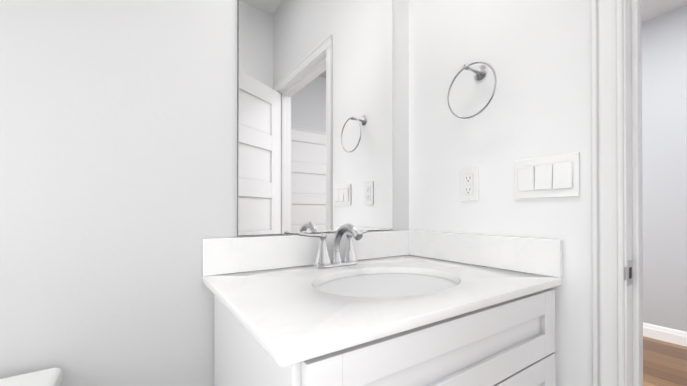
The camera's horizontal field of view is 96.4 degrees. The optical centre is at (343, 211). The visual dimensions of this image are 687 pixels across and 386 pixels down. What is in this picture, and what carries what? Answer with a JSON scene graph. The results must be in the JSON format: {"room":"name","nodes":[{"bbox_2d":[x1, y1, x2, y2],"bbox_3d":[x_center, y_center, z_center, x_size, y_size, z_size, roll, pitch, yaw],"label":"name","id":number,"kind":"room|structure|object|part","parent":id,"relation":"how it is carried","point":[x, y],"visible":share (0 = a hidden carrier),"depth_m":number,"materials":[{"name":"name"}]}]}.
{"room":"bathroom","nodes":[
{"label":"bathroom","id":0,"kind":"room"},
{"bbox_2d":[0,0,408,385],"bbox_3d":[-0.827,-0.300,0.615,2.570,2.745,0.130,0,0,-34],"label":"wall","id":1,"kind":"structure","parent":0,"point":[118,161],"depth_m":0.79,"materials":[{"name":"paint"}]},
{"bbox_3d":[-0.057,-0.392,1.056,0.600,0.926,0.009,0,0,-34],"label":"mirror","id":2,"kind":"part","parent":1,"relation":"part of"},
{"bbox_2d":[409,0,591,385],"bbox_3d":[0.734,-0.300,0.643,0.060,2.745,1.815,0,0,-34],"label":"wall","id":3,"kind":"structure","parent":0,"point":[535,55],"depth_m":0.94,"materials":[{"name":"white paint"}]},
{"bbox_2d":[460,166,478,200],"bbox_3d":[0.426,-0.092,1.042,0.009,0.114,0.070,0,0,-34],"label":"electrical outlet plate","id":4,"kind":"object","parent":3,"relation":"attached to","point":[469,184],"visible":1,"depth_m":1.04,"materials":[{"name":"white plastic"}]},
{"bbox_2d":[447,61,496,118],"bbox_3d":[0.423,-0.388,0.979,0.084,0.190,0.172,0,0,-34],"label":"towel ring","id":5,"kind":"object","parent":3,"relation":"attached to","point":[479,72],"visible":1,"depth_m":0.99,"materials":[{"name":"silver metal"}]},
{"bbox_2d":[514,152,579,198],"bbox_3d":[0.553,-0.095,0.847,0.014,0.114,0.162,0,0,-34],"label":"switch plate","id":6,"kind":"object","parent":3,"relation":"attached to","point":[554,176],"visible":1,"depth_m":0.83,"materials":[{"name":"white plastic"}]},
{"bbox_2d":[591,0,642,385],"bbox_3d":[0.928,0.018,0.405,0.160,2.107,0.932,0,0,-34],"label":"trim","id":7,"kind":"structure","parent":3,"relation":"attached to","point":[616,194],"depth_m":0.73,"materials":[{"name":"paint"}]},
{"bbox_2d":[641,5,686,331],"bbox_3d":[2.816,-0.290,2.497,0.120,2.745,4.240,0,0,-34],"label":"wall","id":8,"kind":"structure","parent":0,"point":[664,136],"depth_m":2.57,"materials":[{"name":"grey paint"}]},
{"bbox_2d":[643,323,686,346],"bbox_3d":[2.760,1.024,2.453,0.014,0.115,4.000,0,0,-34],"label":"baseboard","id":9,"kind":"structure","parent":8,"relation":"attached to","point":[670,335],"depth_m":2.55,"materials":[{"name":"white paint"}]},
{"bbox_2d":[641,0,686,21],"bbox_3d":[1.705,-1.692,1.763,2.790,0.050,4.240,0,0,-34],"label":"ceiling","id":10,"kind":"structure","parent":0,"point":[650,9],"depth_m":2.49,"materials":[{"name":"grey paint"}]},
{"bbox_2d":[643,336,686,385],"bbox_3d":[1.705,1.103,1.749,2.790,0.050,4.240,0,0,-34],"label":"floor","id":11,"kind":"structure","parent":0,"point":[664,363],"depth_m":2.18,"materials":[{"name":"brown wood"}]},
{"bbox_3d":[-0.335,1.094,-0.077,2.630,0.050,1.815,0,0,-34],"label":"floor","id":12,"kind":"structure","parent":0,"visible":0},
{"bbox_2d":[0,368,61,385],"bbox_3d":[-0.588,0.698,0.243,0.436,0.745,0.706,0,0,-34],"label":"toilet","id":13,"kind":"object","parent":12,"relation":"on","point":[50,377],"visible":0.96,"depth_m":0.60,"materials":[{"name":"white ceramic"}]},
{"bbox_2d":[202,230,562,385],"bbox_3d":[0.098,0.574,0.823,0.791,1.000,0.558,0,0,-34],"label":"bathroom vanity","id":14,"kind":"object","parent":12,"relation":"on","point":[410,308],"visible":1,"depth_m":0.68,"materials":[{"name":"paint"}]},
{"bbox_2d":[298,223,366,268],"bbox_3d":[0.005,0.105,0.952,0.263,0.138,0.159,0,0,-34],"label":"faucet","id":15,"kind":"object","parent":14,"relation":"on","point":[323,260],"visible":0.98,"depth_m":0.96,"materials":[{"name":"silver metal"}]}
]}

